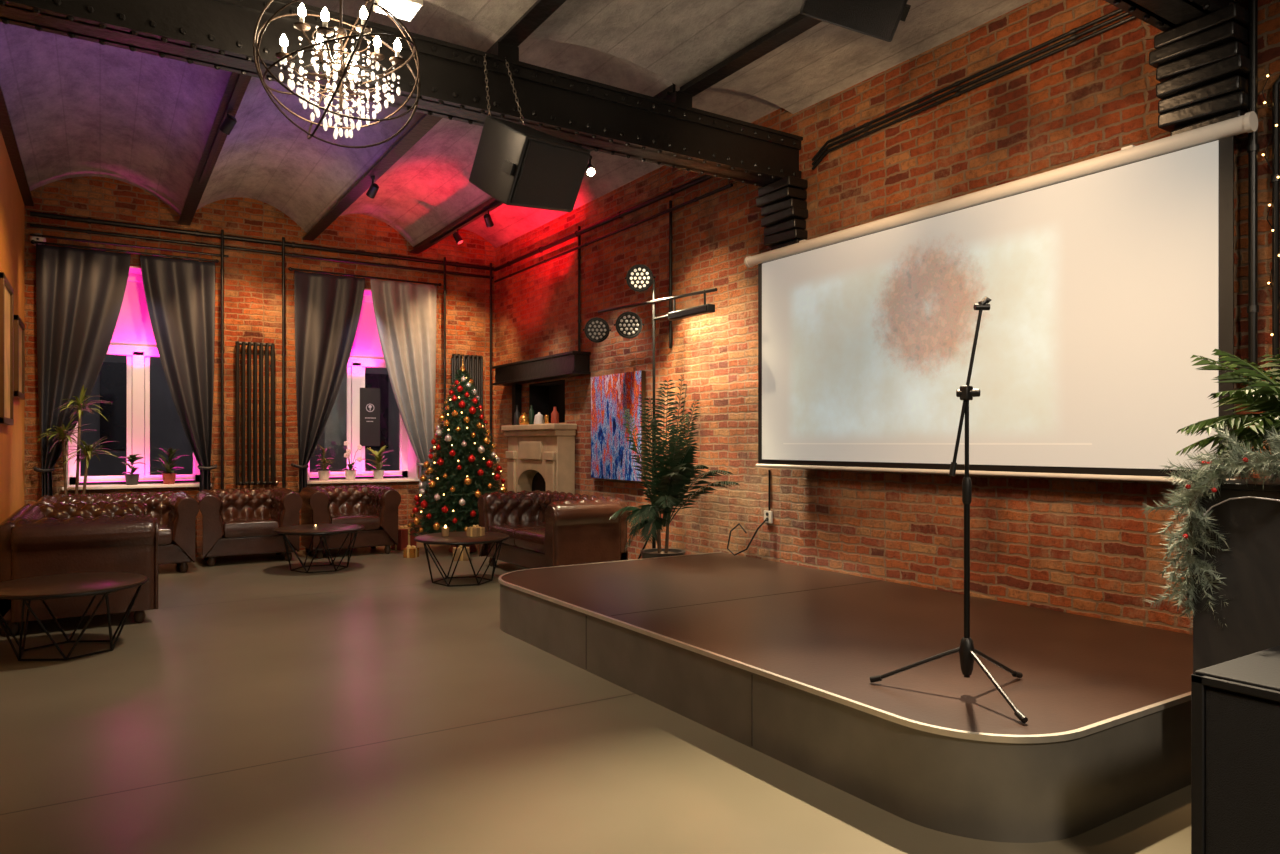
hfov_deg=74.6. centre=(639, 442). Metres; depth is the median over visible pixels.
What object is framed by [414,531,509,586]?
coffee table
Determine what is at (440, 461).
bauble
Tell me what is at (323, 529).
coffee table
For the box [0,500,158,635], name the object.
sofa
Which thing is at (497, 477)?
bauble
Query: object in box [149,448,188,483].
potted plant
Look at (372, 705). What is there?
floor
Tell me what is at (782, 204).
trim
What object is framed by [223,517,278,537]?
seat cushion
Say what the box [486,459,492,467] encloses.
bauble
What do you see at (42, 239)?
smoke detector
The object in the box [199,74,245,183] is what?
track
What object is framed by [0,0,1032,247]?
ceiling
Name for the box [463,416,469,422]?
bauble
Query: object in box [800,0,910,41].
loudspeaker
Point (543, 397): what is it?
panel
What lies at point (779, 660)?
stage
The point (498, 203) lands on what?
track
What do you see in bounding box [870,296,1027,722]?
microphone stand
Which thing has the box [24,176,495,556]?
wall
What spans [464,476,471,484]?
bauble
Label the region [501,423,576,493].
fireplace
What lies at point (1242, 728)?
grille
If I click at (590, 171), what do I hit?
spotlight
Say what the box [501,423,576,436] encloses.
mantel shelf
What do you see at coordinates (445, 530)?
candle jar
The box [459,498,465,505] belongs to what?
bauble
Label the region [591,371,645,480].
painting
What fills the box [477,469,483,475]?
bauble
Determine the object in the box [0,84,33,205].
beam
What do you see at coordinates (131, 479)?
potted plant
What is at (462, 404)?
bauble
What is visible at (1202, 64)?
speaker
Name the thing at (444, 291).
pipe
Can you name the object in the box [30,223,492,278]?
pipe
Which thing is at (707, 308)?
light bar
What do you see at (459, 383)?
string lights
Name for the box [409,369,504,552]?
tree
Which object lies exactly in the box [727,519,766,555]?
power cable
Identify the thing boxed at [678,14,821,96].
beam
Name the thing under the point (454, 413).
bauble
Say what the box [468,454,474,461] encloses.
bauble
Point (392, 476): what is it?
bar
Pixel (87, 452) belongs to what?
dracaena
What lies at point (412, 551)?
gift box
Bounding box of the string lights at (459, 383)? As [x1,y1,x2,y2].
[415,383,502,512]
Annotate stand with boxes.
[598,279,716,558]
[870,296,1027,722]
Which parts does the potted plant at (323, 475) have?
pot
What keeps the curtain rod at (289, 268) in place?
attached to the wall at (252, 280)
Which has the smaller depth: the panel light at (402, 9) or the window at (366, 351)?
the panel light at (402, 9)
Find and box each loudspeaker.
[469,54,589,211]
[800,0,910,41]
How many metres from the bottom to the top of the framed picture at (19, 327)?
0.730 m
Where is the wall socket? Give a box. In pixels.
[764,510,772,522]
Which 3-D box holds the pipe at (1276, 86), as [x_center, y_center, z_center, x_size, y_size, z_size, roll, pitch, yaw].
[2.952,-0.780,3.840,0.036,3.440,0.112,0,0,-33]
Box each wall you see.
[0,130,23,523]
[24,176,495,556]
[496,0,1279,634]
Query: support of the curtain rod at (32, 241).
attached to the wall at (252, 280)
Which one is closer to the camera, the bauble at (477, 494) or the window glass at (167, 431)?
the bauble at (477, 494)
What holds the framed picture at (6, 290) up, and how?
attached to the wall at (11, 201)
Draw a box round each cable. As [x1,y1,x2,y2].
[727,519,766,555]
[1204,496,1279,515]
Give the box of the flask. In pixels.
[551,407,558,423]
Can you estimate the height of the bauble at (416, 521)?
0.095 m
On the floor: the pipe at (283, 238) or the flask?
the pipe at (283, 238)
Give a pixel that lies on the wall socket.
(768, 515)
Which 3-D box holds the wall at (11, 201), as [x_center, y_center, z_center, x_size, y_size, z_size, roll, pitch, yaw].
[-5.007,-0.925,6.291,0.300,4.450,5.600,0,0,-33]
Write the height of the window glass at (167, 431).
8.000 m
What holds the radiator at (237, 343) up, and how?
attached to the wall at (252, 280)
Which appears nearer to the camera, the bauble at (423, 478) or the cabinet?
the cabinet
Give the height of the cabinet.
0.680 m
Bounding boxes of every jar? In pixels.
[442,525,448,536]
[534,412,543,423]
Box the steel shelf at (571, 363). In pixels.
[492,351,590,385]
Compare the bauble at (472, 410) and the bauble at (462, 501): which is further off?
the bauble at (472, 410)
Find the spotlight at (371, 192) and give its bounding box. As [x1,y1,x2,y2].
[366,176,378,198]
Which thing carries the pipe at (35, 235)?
attached to the wall at (252, 280)
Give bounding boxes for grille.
[511,140,589,210]
[1205,689,1279,853]
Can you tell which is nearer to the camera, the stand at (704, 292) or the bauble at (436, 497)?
the stand at (704, 292)
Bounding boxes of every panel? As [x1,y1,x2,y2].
[529,380,564,422]
[1191,477,1279,673]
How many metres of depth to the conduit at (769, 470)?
6.82 m
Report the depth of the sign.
10.99 m
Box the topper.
[460,356,465,371]
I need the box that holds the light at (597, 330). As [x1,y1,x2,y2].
[583,317,610,342]
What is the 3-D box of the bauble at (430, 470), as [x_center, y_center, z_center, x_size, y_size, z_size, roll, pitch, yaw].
[-2.439,0.315,9.768,0.078,0.090,0.078,0,0,-33]
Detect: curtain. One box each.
[33,244,130,496]
[140,255,216,491]
[291,271,364,492]
[370,279,436,500]
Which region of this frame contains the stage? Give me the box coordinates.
[498,552,1192,842]
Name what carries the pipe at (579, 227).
attached to the wall at (1084, 547)
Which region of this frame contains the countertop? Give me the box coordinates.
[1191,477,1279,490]
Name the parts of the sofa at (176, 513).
arm, backrest, arm, arm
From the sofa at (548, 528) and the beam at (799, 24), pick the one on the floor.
the sofa at (548, 528)
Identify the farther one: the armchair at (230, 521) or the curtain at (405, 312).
the curtain at (405, 312)
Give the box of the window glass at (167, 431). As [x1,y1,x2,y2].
[80,355,398,475]
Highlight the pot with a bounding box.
[640,548,685,558]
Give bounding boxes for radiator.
[235,341,278,485]
[451,354,482,446]
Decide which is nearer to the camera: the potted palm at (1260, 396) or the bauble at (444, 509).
the potted palm at (1260, 396)
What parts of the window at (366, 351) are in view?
sill, transom panel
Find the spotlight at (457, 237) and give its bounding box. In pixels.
[453,229,462,243]
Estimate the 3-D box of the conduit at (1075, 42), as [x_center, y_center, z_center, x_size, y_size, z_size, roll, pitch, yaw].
[1.962,-2.158,5.372,0.027,0.170,2.415,0,0,-33]
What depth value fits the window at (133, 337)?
9.60 m
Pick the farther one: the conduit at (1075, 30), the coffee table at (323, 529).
the coffee table at (323, 529)
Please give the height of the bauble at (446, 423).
0.088 m
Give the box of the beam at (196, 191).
[178,72,251,225]
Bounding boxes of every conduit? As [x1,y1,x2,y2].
[769,470,769,510]
[812,9,1122,160]
[812,12,1129,165]
[812,15,1135,169]
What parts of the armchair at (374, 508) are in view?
arm, arm, backrest, arm, arm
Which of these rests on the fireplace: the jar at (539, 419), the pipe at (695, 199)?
the jar at (539, 419)
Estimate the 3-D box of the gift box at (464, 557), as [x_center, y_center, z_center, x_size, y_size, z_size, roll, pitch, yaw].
[-1.991,1.216,9.348,0.174,0.169,0.174,0,0,-17]
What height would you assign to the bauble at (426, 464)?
0.093 m
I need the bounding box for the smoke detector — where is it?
[30,233,45,245]
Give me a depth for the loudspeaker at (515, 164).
4.76 m
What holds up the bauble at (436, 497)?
hanging from the tree
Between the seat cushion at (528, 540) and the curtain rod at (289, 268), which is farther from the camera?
the curtain rod at (289, 268)
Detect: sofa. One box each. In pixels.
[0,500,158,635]
[32,491,198,572]
[478,490,630,568]
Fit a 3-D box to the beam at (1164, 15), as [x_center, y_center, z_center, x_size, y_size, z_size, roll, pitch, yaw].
[-0.390,-2.236,2.067,7.580,0.467,0.260,0,0,-33]
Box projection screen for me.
[744,111,1257,482]
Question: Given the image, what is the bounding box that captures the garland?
[1138,422,1279,628]
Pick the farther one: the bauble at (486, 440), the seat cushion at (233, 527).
the bauble at (486, 440)
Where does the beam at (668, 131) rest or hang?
attached to the wall
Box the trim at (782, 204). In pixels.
[756,176,807,249]
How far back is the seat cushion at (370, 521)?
9.65 m
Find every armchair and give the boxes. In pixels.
[194,487,302,565]
[299,484,400,558]
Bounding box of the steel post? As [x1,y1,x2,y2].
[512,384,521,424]
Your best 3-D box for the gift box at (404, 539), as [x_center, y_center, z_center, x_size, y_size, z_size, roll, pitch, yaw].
[-2.894,1.157,10.289,0.224,0.286,0.224,0,0,40]
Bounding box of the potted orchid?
[342,441,361,479]
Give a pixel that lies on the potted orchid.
(350, 473)
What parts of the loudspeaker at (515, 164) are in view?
chain, knob, chain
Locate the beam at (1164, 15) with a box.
[1104,0,1236,31]
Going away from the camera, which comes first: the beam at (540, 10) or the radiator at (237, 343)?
the beam at (540, 10)
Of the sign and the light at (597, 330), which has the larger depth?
the sign
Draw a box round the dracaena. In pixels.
[37,385,117,495]
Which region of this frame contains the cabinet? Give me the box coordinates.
[1191,645,1279,853]
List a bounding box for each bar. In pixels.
[79,480,194,484]
[309,475,402,479]
[668,304,714,320]
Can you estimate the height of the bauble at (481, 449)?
0.093 m
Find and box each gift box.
[391,526,416,550]
[403,545,418,557]
[453,545,469,560]
[467,525,484,536]
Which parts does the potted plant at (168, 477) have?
pot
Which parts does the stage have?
edge trim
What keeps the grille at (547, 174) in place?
attached to the loudspeaker at (515, 164)
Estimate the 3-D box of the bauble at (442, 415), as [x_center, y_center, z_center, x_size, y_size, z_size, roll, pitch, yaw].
[-2.347,-0.303,9.959,0.088,0.101,0.088,0,0,-33]
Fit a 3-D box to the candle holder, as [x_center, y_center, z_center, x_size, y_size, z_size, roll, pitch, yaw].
[-1.097,-0.275,9.899,0.056,0.110,0.056,0,0,-33]
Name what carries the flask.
on the fireplace
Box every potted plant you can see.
[118,454,144,484]
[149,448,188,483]
[314,445,333,480]
[362,445,393,478]
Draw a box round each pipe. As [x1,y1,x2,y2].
[30,211,493,270]
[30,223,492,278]
[30,234,228,256]
[220,230,223,489]
[282,237,284,487]
[443,257,445,407]
[489,263,491,476]
[493,175,714,271]
[494,183,732,282]
[578,226,580,350]
[668,200,672,347]
[1247,0,1258,385]
[1271,75,1279,476]
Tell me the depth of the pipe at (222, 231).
9.64 m
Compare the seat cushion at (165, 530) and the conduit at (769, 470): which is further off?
the seat cushion at (165, 530)
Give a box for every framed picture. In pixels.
[0,272,13,424]
[14,315,24,399]
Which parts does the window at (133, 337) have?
transom panel, sill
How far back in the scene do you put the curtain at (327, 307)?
10.19 m
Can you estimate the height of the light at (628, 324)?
0.250 m
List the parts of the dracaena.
stem, crown, stem, crown, stem, crown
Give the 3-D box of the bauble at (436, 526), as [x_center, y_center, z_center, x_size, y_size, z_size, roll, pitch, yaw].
[-2.297,0.938,9.491,0.084,0.097,0.084,0,0,-33]
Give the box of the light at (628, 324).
[614,311,643,338]
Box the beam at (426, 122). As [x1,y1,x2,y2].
[303,37,500,240]
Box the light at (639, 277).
[625,264,655,291]
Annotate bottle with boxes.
[514,405,519,424]
[529,405,533,423]
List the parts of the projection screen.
roller casing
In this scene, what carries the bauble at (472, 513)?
hanging from the tree
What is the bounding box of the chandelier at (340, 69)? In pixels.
[253,0,420,147]
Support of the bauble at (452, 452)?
hanging from the tree
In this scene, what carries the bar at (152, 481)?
on the window at (133, 337)
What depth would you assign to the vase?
10.38 m
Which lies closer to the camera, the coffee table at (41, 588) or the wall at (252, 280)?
the coffee table at (41, 588)
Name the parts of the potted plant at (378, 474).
pot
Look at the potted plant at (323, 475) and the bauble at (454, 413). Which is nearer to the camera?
the bauble at (454, 413)
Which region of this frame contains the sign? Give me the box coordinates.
[360,388,379,445]
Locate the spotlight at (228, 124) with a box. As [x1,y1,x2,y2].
[219,110,236,134]
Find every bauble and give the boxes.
[412,506,418,513]
[413,517,419,524]
[420,474,426,481]
[420,500,427,507]
[423,460,429,467]
[427,466,433,473]
[429,479,435,487]
[433,522,439,529]
[434,493,439,500]
[436,429,441,435]
[437,458,443,465]
[438,413,444,421]
[442,505,447,512]
[443,419,449,426]
[445,434,451,441]
[449,449,455,455]
[452,410,457,416]
[457,385,462,391]
[459,400,465,407]
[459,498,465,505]
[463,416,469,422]
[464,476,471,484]
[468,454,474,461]
[469,406,475,413]
[470,510,475,516]
[474,490,480,497]
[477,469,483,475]
[478,445,484,452]
[483,436,489,443]
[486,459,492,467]
[494,473,500,480]
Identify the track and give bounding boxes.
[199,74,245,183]
[430,201,502,244]
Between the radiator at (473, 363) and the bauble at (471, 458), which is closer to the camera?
the bauble at (471, 458)
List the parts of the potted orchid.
pot, flower stem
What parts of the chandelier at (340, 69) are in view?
bulb, bulb, candle arm, candle arm, bulb, candle arm, bulb, candle arm, stem, candle arm, candle arm, bulb, candle arm, candle arm, bulb, bulb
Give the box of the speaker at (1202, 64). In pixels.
[1149,3,1250,135]
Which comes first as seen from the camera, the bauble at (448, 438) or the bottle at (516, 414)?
the bauble at (448, 438)
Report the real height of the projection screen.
1.734 m
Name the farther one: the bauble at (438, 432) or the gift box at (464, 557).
the bauble at (438, 432)
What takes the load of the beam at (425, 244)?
attached to the wall at (252, 280)
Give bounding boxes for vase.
[519,413,528,424]
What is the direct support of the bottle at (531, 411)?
on the fireplace
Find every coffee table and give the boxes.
[0,572,148,660]
[273,524,363,572]
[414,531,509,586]
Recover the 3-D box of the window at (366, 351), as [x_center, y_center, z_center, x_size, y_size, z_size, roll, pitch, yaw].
[-3.604,-0.725,10.802,1.460,2.450,0.590,0,0,-33]
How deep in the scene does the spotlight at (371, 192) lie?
7.77 m
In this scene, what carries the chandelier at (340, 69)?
hanging from the ceiling
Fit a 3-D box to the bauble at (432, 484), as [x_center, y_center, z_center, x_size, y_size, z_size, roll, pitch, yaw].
[-2.391,0.469,9.672,0.087,0.101,0.087,0,0,-33]
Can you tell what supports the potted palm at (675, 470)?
on the floor
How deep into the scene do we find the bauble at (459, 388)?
9.92 m
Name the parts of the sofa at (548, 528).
arm, arm, arm, backrest, arm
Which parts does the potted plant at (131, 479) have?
pot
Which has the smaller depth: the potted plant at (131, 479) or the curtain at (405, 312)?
the potted plant at (131, 479)
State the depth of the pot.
7.26 m
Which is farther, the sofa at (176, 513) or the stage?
the sofa at (176, 513)
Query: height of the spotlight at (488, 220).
0.212 m
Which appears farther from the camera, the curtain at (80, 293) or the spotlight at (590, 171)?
the curtain at (80, 293)
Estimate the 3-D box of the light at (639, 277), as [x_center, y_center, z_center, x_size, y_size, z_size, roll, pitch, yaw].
[0.005,-1.510,7.753,0.285,0.248,0.203,0,0,7]
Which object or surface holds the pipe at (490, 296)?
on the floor
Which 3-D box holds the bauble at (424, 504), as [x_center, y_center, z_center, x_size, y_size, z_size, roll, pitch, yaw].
[-2.483,0.701,9.664,0.084,0.098,0.084,0,0,-33]
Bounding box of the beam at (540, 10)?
[494,0,565,46]
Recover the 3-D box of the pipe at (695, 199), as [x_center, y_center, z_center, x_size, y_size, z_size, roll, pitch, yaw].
[-0.597,-2.200,9.305,0.038,0.038,5.100,0,0,-33]
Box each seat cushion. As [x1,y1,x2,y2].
[158,524,171,545]
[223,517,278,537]
[330,512,379,530]
[488,522,545,545]
[515,528,544,552]
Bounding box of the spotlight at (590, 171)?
[586,155,595,176]
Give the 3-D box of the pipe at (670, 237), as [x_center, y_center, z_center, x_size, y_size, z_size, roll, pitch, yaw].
[0.290,-1.600,7.980,0.038,1.400,0.038,0,0,-33]
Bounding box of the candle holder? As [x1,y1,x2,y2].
[545,415,548,423]
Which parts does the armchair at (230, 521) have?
arm, arm, backrest, arm, arm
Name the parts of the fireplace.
frieze panel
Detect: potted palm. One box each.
[609,374,739,558]
[1175,348,1279,457]
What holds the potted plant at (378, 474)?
on the window at (366, 351)
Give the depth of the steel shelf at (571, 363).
9.86 m
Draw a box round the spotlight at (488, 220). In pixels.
[484,211,493,226]
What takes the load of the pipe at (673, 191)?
attached to the wall at (1084, 547)
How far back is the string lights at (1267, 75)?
3.89 m
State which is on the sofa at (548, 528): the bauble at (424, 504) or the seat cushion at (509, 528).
the seat cushion at (509, 528)
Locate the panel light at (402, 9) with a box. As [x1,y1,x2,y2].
[373,0,422,20]
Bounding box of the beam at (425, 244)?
[409,83,675,253]
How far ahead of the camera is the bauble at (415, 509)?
9.78 m
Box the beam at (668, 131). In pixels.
[0,0,802,186]
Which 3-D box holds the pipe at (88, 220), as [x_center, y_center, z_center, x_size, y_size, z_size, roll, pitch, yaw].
[-4.169,-2.380,10.100,5.130,0.067,0.067,0,0,-33]
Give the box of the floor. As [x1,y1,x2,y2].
[0,542,1190,853]
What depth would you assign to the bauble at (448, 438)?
9.73 m
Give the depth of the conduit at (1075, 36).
5.15 m
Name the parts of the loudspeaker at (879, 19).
knob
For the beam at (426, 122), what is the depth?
7.59 m
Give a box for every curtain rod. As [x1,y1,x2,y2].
[31,240,218,262]
[288,267,441,285]
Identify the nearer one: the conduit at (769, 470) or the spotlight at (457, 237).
the conduit at (769, 470)
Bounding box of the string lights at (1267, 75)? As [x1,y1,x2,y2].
[1262,75,1279,335]
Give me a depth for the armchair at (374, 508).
9.75 m
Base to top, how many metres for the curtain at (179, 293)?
2.810 m
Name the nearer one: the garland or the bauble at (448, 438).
the garland
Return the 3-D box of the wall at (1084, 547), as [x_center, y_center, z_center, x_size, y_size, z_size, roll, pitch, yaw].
[1.831,-0.925,5.992,0.400,4.450,13.500,0,0,-33]
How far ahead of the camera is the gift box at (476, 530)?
7.83 m
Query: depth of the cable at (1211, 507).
2.72 m
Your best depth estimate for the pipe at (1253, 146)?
3.91 m
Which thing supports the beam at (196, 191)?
attached to the wall at (252, 280)
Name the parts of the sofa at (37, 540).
backrest, arm, arm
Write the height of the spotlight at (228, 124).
0.193 m
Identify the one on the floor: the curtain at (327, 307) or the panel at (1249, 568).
the panel at (1249, 568)
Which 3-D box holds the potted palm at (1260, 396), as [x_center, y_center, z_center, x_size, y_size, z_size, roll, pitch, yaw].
[2.337,-0.108,2.879,0.832,0.482,0.867,0,0,-27]
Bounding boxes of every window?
[62,266,211,489]
[307,289,418,483]
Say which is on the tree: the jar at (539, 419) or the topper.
the topper

